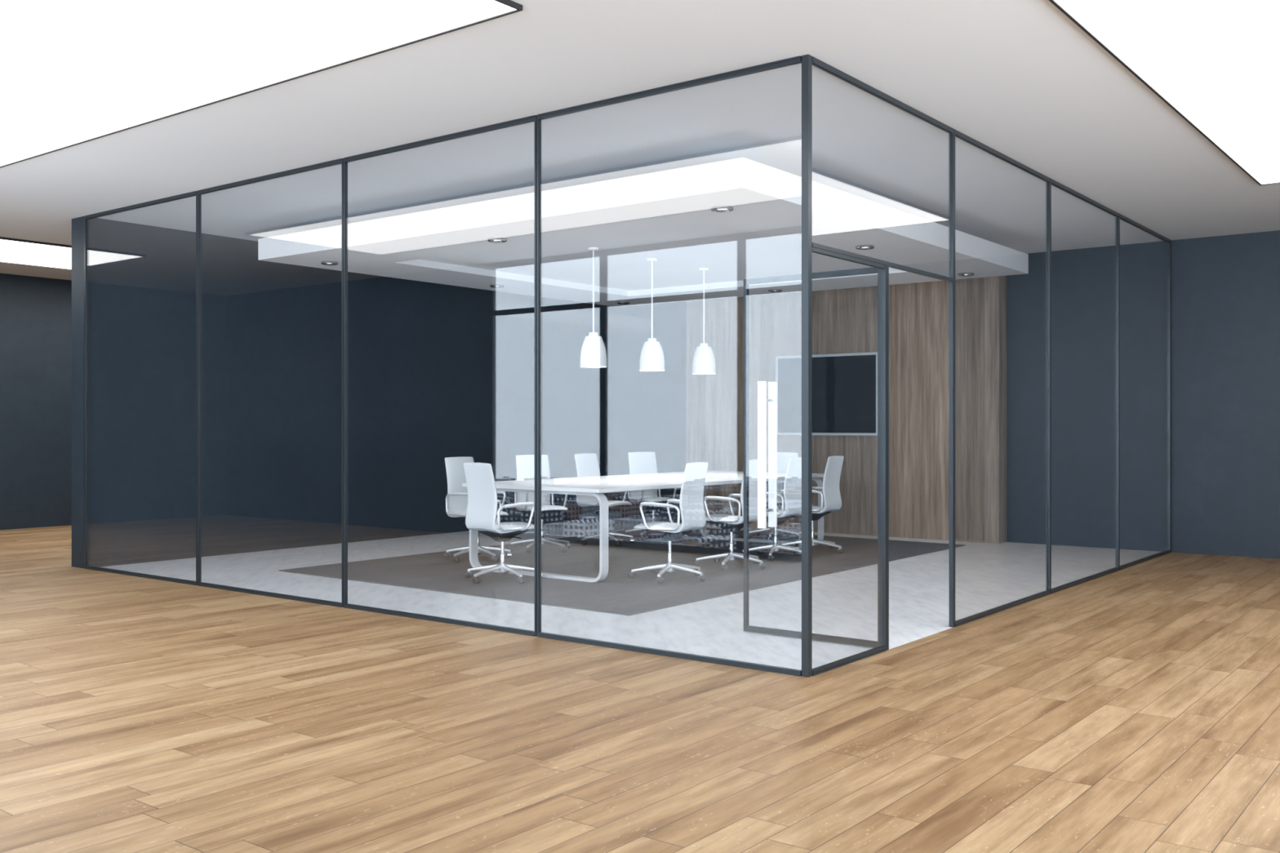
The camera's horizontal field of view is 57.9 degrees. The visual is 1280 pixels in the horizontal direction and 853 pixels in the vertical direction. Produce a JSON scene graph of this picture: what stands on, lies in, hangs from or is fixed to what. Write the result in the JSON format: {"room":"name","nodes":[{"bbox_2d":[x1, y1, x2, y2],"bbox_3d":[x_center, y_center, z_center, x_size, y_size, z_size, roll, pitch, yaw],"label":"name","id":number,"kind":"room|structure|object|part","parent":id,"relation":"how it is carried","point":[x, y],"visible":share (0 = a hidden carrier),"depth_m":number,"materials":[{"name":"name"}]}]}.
{"room":"office","nodes":[
{"label":"office","id":0,"kind":"room"},
{"bbox_2d":[0,273,71,529],"bbox_3d":[-8.017,-0.316,14.781,0.200,3.233,12.150,0,0,38],"label":"wall","id":1,"kind":"structure","parent":0,"point":[36,312],"depth_m":14.91,"materials":[{"name":"blue paint"}]},
{"bbox_2d":[71,216,607,568],"bbox_3d":[-2.875,-0.316,13.694,0.235,3.233,7.580,0,0,38],"label":"wall partition","id":2,"kind":"structure","parent":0,"point":[437,372],"depth_m":12.36,"materials":[{"name":"clear glass"}]},
{"bbox_2d":[84,55,801,676],"bbox_3d":[-2.125,-0.316,8.338,7.504,3.233,0.034,0,0,38],"label":"wall","id":3,"kind":"structure","parent":0,"point":[537,119],"depth_m":8.17,"materials":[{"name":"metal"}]},
{"bbox_3d":[-4.355,-1.918,10.063,1.821,0.029,0.032,0,0,38],"label":"rail","id":4,"kind":"part","parent":3,"relation":"part of","materials":[{"name":"metal"}]},
{"bbox_3d":[-4.356,1.287,10.062,1.821,0.026,0.034,0,0,38],"label":"rail","id":5,"kind":"part","parent":3,"relation":"part of","materials":[{"name":"metal"}]},
{"bbox_3d":[-2.875,-1.918,8.919,1.852,0.029,0.032,0,0,38],"label":"rail","id":6,"kind":"part","parent":3,"relation":"part of","materials":[{"name":"metal"}]},
{"bbox_3d":[-2.876,1.287,8.918,1.852,0.026,0.034,0,0,38],"label":"rail","id":7,"kind":"part","parent":3,"relation":"part of","materials":[{"name":"metal"}]},
{"bbox_3d":[-1.383,1.287,7.764,1.854,0.026,0.034,0,0,38],"label":"rail","id":8,"kind":"part","parent":3,"relation":"part of","materials":[{"name":"metal"}]},
{"bbox_3d":[-1.382,-1.918,7.765,1.854,0.029,0.032,0,0,38],"label":"rail","id":9,"kind":"part","parent":3,"relation":"part of","materials":[{"name":"metal"}]},
{"bbox_3d":[0.111,-1.918,6.611,1.853,0.029,0.032,0,0,38],"label":"rail","id":10,"kind":"part","parent":3,"relation":"part of","materials":[{"name":"metal"}]},
{"bbox_3d":[0.111,1.287,6.610,1.853,0.026,0.034,0,0,38],"label":"rail","id":11,"kind":"part","parent":3,"relation":"part of","materials":[{"name":"metal"}]},
{"bbox_2d":[801,54,812,677],"bbox_3d":[0.869,-0.316,6.039,0.046,3.233,0.046,0,0,38],"label":"corner post","id":12,"kind":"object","parent":3,"relation":"attached to","point":[806,60],"depth_m":6.02,"materials":[{"name":"metal"}]},
{"bbox_2d":[0,517,1279,852],"bbox_3d":[-1.430,1.400,7.850,19.100,0.200,15.700,0,0,38],"label":"floor","id":13,"kind":"structure","parent":0,"point":[1135,708],"depth_m":5.26,"materials":[{"name":"brown wood"}]},
{"bbox_2d":[278,528,965,615],"bbox_3d":[0.152,1.296,11.544,4.025,0.009,5.944,0,0,38],"label":"rug","id":14,"kind":"object","parent":13,"relation":"on","point":[618,593],"visible":0.74,"depth_m":10.42,"materials":[{"name":"grey carpet"}]},
{"bbox_2d":[444,457,511,562],"bbox_3d":[-1.589,0.794,11.304,0.677,0.992,0.644,0,0,40],"label":"office chair","id":15,"kind":"object","parent":14,"relation":"on","point":[456,498],"visible":0.73,"depth_m":11.36,"materials":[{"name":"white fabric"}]},
{"bbox_3d":[-1.751,0.754,11.174,0.384,0.228,0.033,0,0,40],"label":"armrest","id":16,"kind":"part","parent":15,"relation":"part of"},
{"bbox_3d":[-1.760,1.199,11.371,0.297,0.073,0.041,0,0,16],"label":"arm","id":17,"kind":"part","parent":15,"relation":"part of"},
{"bbox_3d":[-1.764,0.574,11.468,0.098,0.552,0.396,0,0,40],"label":"backrest","id":18,"kind":"part","parent":15,"relation":"part of","materials":[{"name":"white fabric"}]},
{"bbox_3d":[-1.688,1.199,11.176,0.041,0.073,0.297,0,0,34],"label":"arm","id":19,"kind":"part","parent":15,"relation":"part of"},
{"bbox_3d":[-1.577,0.848,11.312,0.491,0.068,0.410,0,0,40],"label":"seat","id":20,"kind":"part","parent":15,"relation":"part of","materials":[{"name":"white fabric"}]},
{"bbox_3d":[-1.480,1.199,11.185,0.041,0.073,0.297,0,0,-38],"label":"arm","id":21,"kind":"part","parent":15,"relation":"part of"},
{"bbox_3d":[-1.424,1.199,11.384,0.297,0.073,0.041,0,0,-20],"label":"arm","id":22,"kind":"part","parent":15,"relation":"part of"},
{"bbox_3d":[-1.473,0.754,11.509,0.384,0.228,0.033,0,0,40],"label":"armrest","id":23,"kind":"part","parent":15,"relation":"part of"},
{"bbox_2d":[463,462,542,583],"bbox_3d":[-1.161,0.794,9.779,0.675,0.992,0.646,0,0,45],"label":"office chair","id":24,"kind":"object","parent":14,"relation":"on","point":[482,511],"visible":0.91,"depth_m":9.66,"materials":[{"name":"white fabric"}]},
{"bbox_3d":[-1.322,0.574,9.638,0.396,0.552,0.098,0,0,45],"label":"backrest","id":25,"kind":"part","parent":24,"relation":"part of","materials":[{"name":"white fabric"}]},
{"bbox_3d":[-1.329,1.199,9.858,0.297,0.073,0.041,0,0,20],"label":"arm","id":26,"kind":"part","parent":24,"relation":"part of"},
{"bbox_3d":[-1.338,0.754,9.931,0.033,0.228,0.383,0,0,45],"label":"armrest","id":27,"kind":"part","parent":24,"relation":"part of","materials":[{"name":"white plastic"}]},
{"bbox_3d":[-1.271,1.199,9.659,0.041,0.073,0.297,0,0,38],"label":"arm","id":28,"kind":"part","parent":24,"relation":"part of"},
{"bbox_3d":[-1.151,0.848,9.810,0.410,0.068,0.491,0,0,45],"label":"seat","id":29,"kind":"part","parent":24,"relation":"part of","materials":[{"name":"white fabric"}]},
{"bbox_3d":[-1.063,1.199,9.653,0.041,0.073,0.297,0,0,-34],"label":"arm","id":30,"kind":"part","parent":24,"relation":"part of"},
{"bbox_3d":[-1.029,0.754,9.625,0.033,0.228,0.383,0,0,45],"label":"armrest","id":31,"kind":"part","parent":24,"relation":"part of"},
{"bbox_3d":[-0.993,1.199,9.848,0.297,0.073,0.041,0,0,-16],"label":"arm","id":32,"kind":"part","parent":24,"relation":"part of"},
{"bbox_2d":[507,454,570,553],"bbox_3d":[-1.019,0.794,12.137,0.646,0.992,0.659,0,0,-27],"label":"office chair","id":33,"kind":"object","parent":14,"relation":"on","point":[525,464],"visible":0.66,"depth_m":12.25,"materials":[{"name":"white fabric"}]},
{"bbox_3d":[-1.236,0.754,12.055,0.033,0.228,0.384,0,0,-27],"label":"armrest","id":34,"kind":"part","parent":33,"relation":"part of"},
{"bbox_3d":[-1.206,1.199,12.140,0.297,0.073,0.041,0,0,4],"label":"arm","id":35,"kind":"part","parent":33,"relation":"part of"},
{"bbox_3d":[-1.134,0.574,12.330,0.396,0.552,0.098,0,0,-27],"label":"backrest","id":36,"kind":"part","parent":33,"relation":"part of","materials":[{"name":"white plastic"}]},
{"bbox_3d":[-1.095,1.199,11.965,0.041,0.073,0.297,0,0,22],"label":"arm","id":37,"kind":"part","parent":33,"relation":"part of"},
{"bbox_3d":[-1.022,0.848,12.114,0.410,0.068,0.491,0,0,-27],"label":"seat","id":38,"kind":"part","parent":33,"relation":"part of","materials":[{"name":"white fabric"}]},
{"bbox_3d":[-0.894,1.199,12.016,0.297,0.073,0.041,0,0,40],"label":"arm","id":39,"kind":"part","parent":33,"relation":"part of"},
{"bbox_3d":[-0.881,1.199,12.223,0.297,0.073,0.041,0,0,-32],"label":"arm","id":40,"kind":"part","parent":33,"relation":"part of"},
{"bbox_3d":[-0.850,0.754,12.254,0.033,0.228,0.384,0,0,-27],"label":"armrest","id":41,"kind":"part","parent":33,"relation":"part of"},
{"bbox_2d":[574,453,634,546],"bbox_3d":[-0.418,0.794,12.822,0.679,0.992,0.635,0,0,38],"label":"office chair","id":42,"kind":"object","parent":14,"relation":"on","point":[587,464],"visible":0.62,"depth_m":12.85,"materials":[{"name":"white fabric"}]},
{"bbox_3d":[-0.579,0.574,12.968,0.098,0.552,0.396,0,0,38],"label":"backrest","id":43,"kind":"part","parent":42,"relation":"part of","materials":[{"name":"white plastic"}]},
{"bbox_3d":[-0.555,0.754,12.676,0.383,0.228,0.033,0,0,38],"label":"armrest","id":44,"kind":"part","parent":42,"relation":"part of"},
{"bbox_3d":[-0.559,1.199,12.906,0.297,0.073,0.041,0,0,26],"label":"arm","id":45,"kind":"part","parent":42,"relation":"part of"},
{"bbox_3d":[-0.522,1.199,12.702,0.041,0.073,0.297,0,0,44],"label":"arm","id":46,"kind":"part","parent":42,"relation":"part of"},
{"bbox_3d":[-0.387,0.848,12.820,0.491,0.068,0.410,0,0,38],"label":"seat","id":47,"kind":"part","parent":42,"relation":"part of","materials":[{"name":"white fabric"}]},
{"bbox_3d":[-0.316,1.199,12.675,0.041,0.073,0.297,0,0,-28],"label":"arm","id":48,"kind":"part","parent":42,"relation":"part of"},
{"bbox_3d":[-0.226,1.199,12.861,0.297,0.073,0.041,0,0,-10],"label":"arm","id":49,"kind":"part","parent":42,"relation":"part of"},
{"bbox_2d":[462,470,824,582],"bbox_3d":[0.219,0.900,11.505,1.600,0.781,3.900,0,0,38],"label":"meeting table","id":50,"kind":"object","parent":14,"relation":"on","point":[596,486],"visible":0.62,"depth_m":10.38,"materials":[{"name":"white paint"}]},
{"bbox_3d":[-0.905,0.918,10.051,1.562,0.746,0.084,0,0,38],"label":"loop leg","id":51,"kind":"part","parent":50,"relation":"part of","materials":[{"name":"white metal"}]},
{"bbox_3d":[1.343,0.918,12.959,1.562,0.746,0.084,0,0,38],"label":"loop leg","id":52,"kind":"part","parent":50,"relation":"part of","materials":[{"name":"white metal"}]},
{"bbox_2d":[622,452,676,539],"bbox_3d":[0.179,0.794,13.518,0.626,0.992,0.667,0,0,-30],"label":"office chair","id":53,"kind":"object","parent":14,"relation":"on","point":[640,463],"visible":0.45,"depth_m":13.64,"materials":[{"name":"white fabric"}]},
{"bbox_3d":[-0.021,1.199,13.538,0.297,0.073,0.041,0,0,8],"label":"arm","id":54,"kind":"part","parent":53,"relation":"part of"},
{"bbox_3d":[-0.048,0.754,13.429,0.033,0.228,0.384,0,0,-30],"label":"armrest","id":55,"kind":"part","parent":53,"relation":"part of","materials":[{"name":"white plastic"}]},
{"bbox_3d":[0.040,0.574,13.710,0.396,0.552,0.098,0,0,-30],"label":"backrest","id":56,"kind":"part","parent":53,"relation":"part of","materials":[{"name":"white fabric"}]},
{"bbox_3d":[0.163,0.848,13.500,0.410,0.068,0.491,0,0,-30],"label":"seat","id":57,"kind":"part","parent":53,"relation":"part of","materials":[{"name":"white fabric"}]},
{"bbox_3d":[0.328,0.754,13.649,0.033,0.228,0.384,0,0,-30],"label":"armrest","id":58,"kind":"part","parent":53,"relation":"part of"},
{"bbox_2d":[627,462,708,583],"bbox_3d":[0.275,0.794,9.831,0.660,0.992,0.654,0,0,32],"label":"office chair","id":59,"kind":"object","parent":14,"relation":"on","point":[691,502],"visible":1,"depth_m":9.75,"materials":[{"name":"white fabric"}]},
{"bbox_3d":[0.076,1.199,9.847,0.297,0.073,0.041,0,0,0],"label":"arm","id":60,"kind":"part","parent":59,"relation":"part of"},
{"bbox_3d":[0.163,0.754,9.648,0.384,0.228,0.033,0,0,32],"label":"armrest","id":61,"kind":"part","parent":59,"relation":"part of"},
{"bbox_3d":[0.199,1.199,9.680,0.041,0.073,0.297,0,0,18],"label":"arm","id":62,"kind":"part","parent":59,"relation":"part of"},
{"bbox_3d":[0.239,0.848,9.857,0.491,0.068,0.410,0,0,32],"label":"seat","id":63,"kind":"part","parent":59,"relation":"part of","materials":[{"name":"white fabric"}]},
{"bbox_3d":[0.392,0.754,10.018,0.384,0.228,0.033,0,0,32],"label":"armrest","id":64,"kind":"part","parent":59,"relation":"part of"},
{"bbox_3d":[0.395,1.199,9.953,0.297,0.073,0.041,0,0,-36],"label":"arm","id":65,"kind":"part","parent":59,"relation":"part of"},
{"bbox_3d":[0.393,1.199,9.746,0.201,0.073,0.260,0,0,-18],"label":"arm","id":66,"kind":"part","parent":59,"relation":"part of"},
{"bbox_3d":[0.446,0.574,9.729,0.098,0.552,0.396,0,0,32],"label":"backrest","id":67,"kind":"part","parent":59,"relation":"part of","materials":[{"name":"white fabric"}]},
{"bbox_2d":[692,459,767,570],"bbox_3d":[0.871,0.794,10.675,0.650,0.992,0.654,0,0,35],"label":"office chair","id":68,"kind":"object","parent":14,"relation":"on","point":[731,523],"visible":0.83,"depth_m":10.58,"materials":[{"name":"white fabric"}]},
{"bbox_3d":[0.669,1.199,10.690,0.293,0.073,0.123,0,0,-18],"label":"arm","id":69,"kind":"part","parent":68,"relation":"part of"},
{"bbox_3d":[0.743,0.754,10.498,0.383,0.228,0.033,0,0,35],"label":"armrest","id":70,"kind":"part","parent":68,"relation":"part of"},
{"bbox_3d":[0.792,1.199,10.529,0.201,0.073,0.260,0,0,-18],"label":"arm","id":71,"kind":"part","parent":68,"relation":"part of"},
{"bbox_3d":[0.830,0.848,10.703,0.491,0.068,0.410,0,0,35],"label":"seat","id":72,"kind":"part","parent":68,"relation":"part of","materials":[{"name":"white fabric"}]},
{"bbox_3d":[0.991,0.754,10.856,0.383,0.228,0.033,0,0,35],"label":"armrest","id":73,"kind":"part","parent":68,"relation":"part of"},
{"bbox_3d":[0.986,1.199,10.798,0.297,0.073,0.041,0,0,-36],"label":"arm","id":74,"kind":"part","parent":68,"relation":"part of"},
{"bbox_3d":[0.983,1.199,10.592,0.201,0.073,0.260,0,0,-18],"label":"arm","id":75,"kind":"part","parent":68,"relation":"part of"},
{"bbox_3d":[1.030,0.574,10.565,0.098,0.552,0.396,0,0,35],"label":"backrest","id":76,"kind":"part","parent":68,"relation":"part of","materials":[{"name":"white plastic"}]},
{"bbox_2d":[739,457,801,560],"bbox_3d":[1.365,0.794,11.437,0.658,0.992,0.651,0,0,38],"label":"office chair","id":77,"kind":"object","parent":14,"relation":"on","point":[792,491],"visible":0.67,"depth_m":11.31,"materials":[{"name":"white fabric"}]},
{"bbox_3d":[1.165,1.199,11.438,0.293,0.073,0.123,0,0,-20],"label":"arm","id":78,"kind":"part","parent":77,"relation":"part of"},
{"bbox_3d":[1.291,1.199,11.279,0.041,0.073,0.297,0,0,16],"label":"arm","id":79,"kind":"part","parent":77,"relation":"part of"},
{"bbox_3d":[1.228,0.754,11.259,0.384,0.228,0.033,0,0,38],"label":"armrest","id":80,"kind":"part","parent":77,"relation":"part of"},
{"bbox_3d":[1.325,0.848,11.459,0.491,0.068,0.410,0,0,38],"label":"seat","id":81,"kind":"part","parent":77,"relation":"part of","materials":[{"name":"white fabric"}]},
{"bbox_3d":[1.481,1.199,11.352,0.201,0.073,0.260,0,0,-20],"label":"arm","id":82,"kind":"part","parent":77,"relation":"part of"},
{"bbox_3d":[1.477,1.199,11.558,0.297,0.073,0.041,0,0,-38],"label":"arm","id":83,"kind":"part","parent":77,"relation":"part of"},
{"bbox_3d":[1.518,0.574,11.310,0.098,0.552,0.396,0,0,38],"label":"backrest","id":84,"kind":"part","parent":77,"relation":"part of","materials":[{"name":"white fabric"}]},
{"bbox_2d":[742,452,801,540],"bbox_3d":[1.553,0.794,13.359,0.664,0.992,0.645,0,0,38],"label":"office chair","id":85,"kind":"object","parent":14,"relation":"on","point":[783,458],"visible":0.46,"depth_m":13.48,"materials":[{"name":"white plastic"}]},
{"bbox_3d":[1.355,1.199,13.340,0.293,0.073,0.123,0,0,-24],"label":"arm","id":86,"kind":"part","parent":85,"relation":"part of"},
{"bbox_3d":[1.492,1.199,13.189,0.041,0.073,0.297,0,0,12],"label":"arm","id":87,"kind":"part","parent":85,"relation":"part of"},
{"bbox_3d":[1.518,0.848,13.349,0.410,0.068,0.491,0,0,38],"label":"seat","id":88,"kind":"part","parent":85,"relation":"part of","materials":[{"name":"white fabric"}]},
{"bbox_3d":[1.667,0.574,13.541,0.396,0.552,0.098,0,0,38],"label":"backrest","id":89,"kind":"part","parent":85,"relation":"part of","materials":[{"name":"white fabric"}]},
{"bbox_3d":[1.718,0.754,13.252,0.033,0.228,0.383,0,0,38],"label":"armrest","id":90,"kind":"part","parent":85,"relation":"part of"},
{"bbox_3d":[1.678,1.199,13.275,0.201,0.073,0.260,0,0,-24],"label":"arm","id":91,"kind":"part","parent":85,"relation":"part of"},
{"bbox_2d":[778,455,844,553],"bbox_3d":[1.808,0.794,11.972,0.653,0.992,0.654,0,0,34],"label":"office chair","id":92,"kind":"object","parent":14,"relation":"on","point":[831,495],"visible":0.59,"depth_m":11.88,"materials":[{"name":"white plastic"}]},
{"bbox_3d":[1.606,1.199,11.989,0.297,0.073,0.041,0,0,0],"label":"arm","id":93,"kind":"part","parent":92,"relation":"part of"},
{"bbox_3d":[1.769,0.848,11.999,0.491,0.068,0.410,0,0,34],"label":"seat","id":94,"kind":"part","parent":92,"relation":"part of","materials":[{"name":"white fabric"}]},
{"bbox_3d":[1.686,0.754,11.793,0.383,0.228,0.033,0,0,34],"label":"armrest","id":95,"kind":"part","parent":92,"relation":"part of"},
{"bbox_3d":[1.925,1.199,12.095,0.297,0.073,0.041,0,0,-36],"label":"arm","id":96,"kind":"part","parent":92,"relation":"part of"},
{"bbox_3d":[1.922,1.199,11.888,0.201,0.073,0.260,0,0,-18],"label":"arm","id":97,"kind":"part","parent":92,"relation":"part of"},
{"bbox_3d":[1.971,0.574,11.864,0.098,0.552,0.396,0,0,34],"label":"backrest","id":98,"kind":"part","parent":92,"relation":"part of","materials":[{"name":"white fabric"}]},
{"bbox_2d":[0,0,1279,279],"bbox_3d":[-1.430,-2.058,7.850,19.100,0.250,15.700,0,0,38],"label":"ceiling","id":99,"kind":"structure","parent":0,"point":[1020,79],"depth_m":7.61,"materials":[{"name":"white paint"}]},
{"bbox_2d":[0,236,71,270],"bbox_3d":[-6.221,-1.921,13.581,1.750,0.024,6.493,0,0,38],"label":"recessed light","id":100,"kind":"object","parent":99,"relation":"in","point":[12,251],"visible":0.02,"depth_m":12.79,"materials":[{"name":"white plastic"}]},
{"bbox_2d":[0,0,522,168],"bbox_3d":[-3.634,-1.921,6.619,6.500,0.024,1.716,0,0,38],"label":"recessed light","id":101,"kind":"object","parent":99,"relation":"in","point":[73,73],"visible":1,"depth_m":5.88,"materials":[{"name":"white plastic"}]},
{"bbox_2d":[1048,0,1279,185],"bbox_3d":[3.613,-1.921,6.068,1.740,0.024,6.488,0,0,38],"label":"recessed light","id":102,"kind":"object","parent":99,"relation":"in","point":[1215,64],"visible":1,"depth_m":6.03,"materials":[{"name":"white plastic"}]},
{"bbox_2d":[257,157,1028,306],"bbox_3d":[0.193,-1.746,11.323,5.370,0.373,5.370,0,0,38],"label":"ceiling","id":103,"kind":"structure","parent":0,"point":[667,216],"depth_m":10.09,"materials":[{"name":"paint"}]},
{"bbox_2d":[320,261,337,265],"bbox_3d":[-2.943,-1.550,10.979,0.160,0.020,0.160,0,0,38],"label":"recessed light","id":104,"kind":"object","parent":103,"relation":"in","point":[325,263],"visible":1,"depth_m":10.93,"materials":[{"name":"silver metal"}]},
{"bbox_2d":[487,237,506,242],"bbox_3d":[-1.186,-1.550,9.621,0.160,0.020,0.160,0,0,38],"label":"recessed light","id":105,"kind":"object","parent":103,"relation":"in","point":[490,239],"visible":1,"depth_m":9.58,"materials":[{"name":"silver metal"}]},
{"bbox_2d":[489,284,504,288],"bbox_3d":[-1.575,-1.550,12.765,0.160,0.020,0.160,0,0,38],"label":"recessed light","id":106,"kind":"object","parent":103,"relation":"in","point":[495,286],"visible":1,"depth_m":12.71,"materials":[{"name":"silver metal"}]},
{"bbox_2d":[580,247,606,368],"bbox_3d":[-0.423,-1.084,10.535,0.242,1.082,0.242,0,0,38],"label":"pendant lamp","id":107,"kind":"object","parent":103,"relation":"hanging from","point":[593,354],"visible":1,"depth_m":10.46,"materials":[{"name":"white metal"}]},
{"bbox_3d":[-0.423,-0.684,10.535,0.242,0.282,0.242,0,0,38],"label":"lamp shade","id":108,"kind":"part","parent":107,"relation":"part of","materials":[{"name":"white metal"}]},
{"bbox_3d":[-0.423,-1.228,10.535,0.014,0.750,0.015,0,0,38],"label":"rod","id":109,"kind":"part","parent":107,"relation":"part of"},
{"bbox_2d":[617,302,629,304],"bbox_3d":[-0.209,-1.550,14.515,0.160,0.020,0.160,0,0,38],"label":"recessed light","id":110,"kind":"object","parent":103,"relation":"in","point":[618,303],"visible":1,"depth_m":14.46,"materials":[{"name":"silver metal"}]},
{"bbox_2d":[639,257,664,371],"bbox_3d":[0.117,-1.084,11.217,0.242,1.082,0.242,0,0,38],"label":"pendant lamp","id":111,"kind":"object","parent":103,"relation":"hanging from","point":[651,357],"visible":1,"depth_m":11.14,"materials":[{"name":"white metal"}]},
{"bbox_3d":[0.117,-0.684,11.217,0.242,0.282,0.242,0,0,38],"label":"lamp shade","id":112,"kind":"part","parent":111,"relation":"part of","materials":[{"name":"white metal"}]},
{"bbox_3d":[0.117,-1.228,11.217,0.014,0.750,0.015,0,0,38],"label":"rod","id":113,"kind":"part","parent":111,"relation":"part of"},
{"bbox_2d":[692,267,715,374],"bbox_3d":[0.657,-1.084,11.899,0.242,1.082,0.242,0,0,38],"label":"pendant lamp","id":114,"kind":"object","parent":103,"relation":"hanging from","point":[704,360],"visible":1,"depth_m":11.82,"materials":[{"name":"white metal"}]},
{"bbox_3d":[0.657,-1.228,11.899,0.014,0.750,0.015,0,0,38],"label":"rod","id":115,"kind":"part","parent":114,"relation":"part of","materials":[{"name":"white metal"}]},
{"bbox_3d":[0.657,-0.684,11.899,0.242,0.282,0.242,0,0,38],"label":"lamp shade","id":116,"kind":"part","parent":114,"relation":"part of","materials":[{"name":"white metal"}]},
{"bbox_2d":[711,205,733,212],"bbox_3d":[0.586,-1.550,8.251,0.160,0.020,0.160,0,0,38],"label":"recessed light","id":117,"kind":"object","parent":103,"relation":"in","point":[717,208],"visible":1,"depth_m":8.21,"materials":[{"name":"silver metal"}]},
{"bbox_2d":[768,288,782,292],"bbox_3d":[1.542,-1.550,13.200,0.160,0.020,0.160,0,0,38],"label":"recessed light","id":118,"kind":"object","parent":103,"relation":"in","point":[771,290],"visible":1,"depth_m":13.14,"materials":[{"name":"silver metal"}]},
{"bbox_2d":[855,244,874,249],"bbox_3d":[1.944,-1.550,10.008,0.160,0.020,0.160,0,0,38],"label":"recessed light","id":119,"kind":"object","parent":103,"relation":"in","point":[860,246],"visible":1,"depth_m":9.97,"materials":[{"name":"silver metal"}]},
{"bbox_2d":[957,272,973,276],"bbox_3d":[3.320,-1.550,11.788,0.160,0.020,0.160,0,0,38],"label":"recessed light","id":120,"kind":"object","parent":103,"relation":"in","point":[962,274],"visible":1,"depth_m":11.74,"materials":[{"name":"silver metal"}]},
{"bbox_2d":[686,275,1006,543],"bbox_3d":[2.377,-0.316,14.275,4.267,3.233,0.237,0,0,38],"label":"wall","id":121,"kind":"structure","parent":0,"point":[845,321],"depth_m":13.61,"materials":[{"name":"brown wood"}]},
{"bbox_2d":[775,351,877,435],"bbox_3d":[2.280,-0.390,14.168,1.408,0.990,0.050,0,0,38],"label":"wall screen","id":122,"kind":"object","parent":121,"relation":"attached to","point":[845,385],"visible":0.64,"depth_m":14.09,"materials":[{"name":"plastic"}]},
{"bbox_2d":[607,230,1279,559],"bbox_3d":[3.251,-0.316,13.907,19.100,3.233,0.250,0,0,38],"label":"wall","id":123,"kind":"structure","parent":0,"point":[1225,289],"depth_m":12.27,"materials":[{"name":"blue paint"}]},
{"bbox_2d":[812,56,1171,675],"bbox_3d":[3.195,-0.316,9.031,0.038,3.233,7.534,0,0,38],"label":"wall","id":124,"kind":"structure","parent":0,"point":[817,248],"depth_m":7.51,"materials":[{"name":"metal"}]},
{"bbox_2d":[743,266,880,647],"bbox_3d":[1.041,0.179,7.060,0.955,2.230,0.148,0,0,38],"label":"door","id":125,"kind":"structure","parent":124,"relation":"in","point":[762,385],"depth_m":7.20,"materials":[{"name":"metal"}]},
{"bbox_3d":[0.758,0.174,7.199,0.054,0.915,0.022,0,0,38],"label":"handle","id":126,"kind":"part","parent":125,"relation":"part of","materials":[{"name":"white metal"}]},
{"bbox_3d":[0.835,0.174,7.299,0.054,0.915,0.022,0,0,38],"label":"handle","id":127,"kind":"part","parent":125,"relation":"part of","materials":[{"name":"white metal"}]},
{"bbox_3d":[1.041,-0.919,7.060,0.903,0.034,0.024,0,0,38],"label":"rail","id":128,"kind":"part","parent":125,"relation":"part of","materials":[{"name":"metal"}]},
{"bbox_3d":[1.041,1.277,7.060,0.903,0.034,0.024,0,0,38],"label":"rail","id":129,"kind":"part","parent":125,"relation":"part of","materials":[{"name":"metal"}]},
{"bbox_3d":[1.151,-0.929,6.392,0.025,0.022,0.857,0,0,38],"label":"rail","id":130,"kind":"part","parent":124,"relation":"part of","materials":[{"name":"metal"}]},
{"bbox_3d":[1.155,1.287,6.389,0.034,0.026,0.857,0,0,38],"label":"rail","id":131,"kind":"part","parent":124,"relation":"part of","materials":[{"name":"metal"}]},
{"bbox_3d":[1.454,-1.918,6.781,0.028,0.029,1.843,0,0,38],"label":"rail","id":132,"kind":"part","parent":124,"relation":"part of","materials":[{"name":"metal"}]},
{"bbox_3d":[2.605,-1.918,8.271,0.028,0.029,1.851,0,0,38],"label":"rail","id":133,"kind":"part","parent":124,"relation":"part of","materials":[{"name":"metal"}]},
{"bbox_3d":[2.608,1.287,8.269,0.034,0.026,1.851,0,0,38],"label":"rail","id":134,"kind":"part","parent":124,"relation":"part of","materials":[{"name":"metal"}]},
{"bbox_3d":[3.758,-1.918,9.762,0.028,0.029,1.847,0,0,38],"label":"rail","id":135,"kind":"part","parent":124,"relation":"part of","materials":[{"name":"metal"}]},
{"bbox_3d":[3.761,1.287,9.760,0.034,0.026,1.847,0,0,38],"label":"rail","id":136,"kind":"part","parent":124,"relation":"part of","materials":[{"name":"metal"}]},
{"bbox_3d":[4.905,-1.918,11.245,0.028,0.029,1.830,0,0,38],"label":"rail","id":137,"kind":"part","parent":124,"relation":"part of","materials":[{"name":"metal"}]},
{"bbox_3d":[4.907,1.287,11.243,0.034,0.026,1.830,0,0,38],"label":"rail","id":138,"kind":"part","parent":124,"relation":"part of","materials":[{"name":"metal"}]}
]}

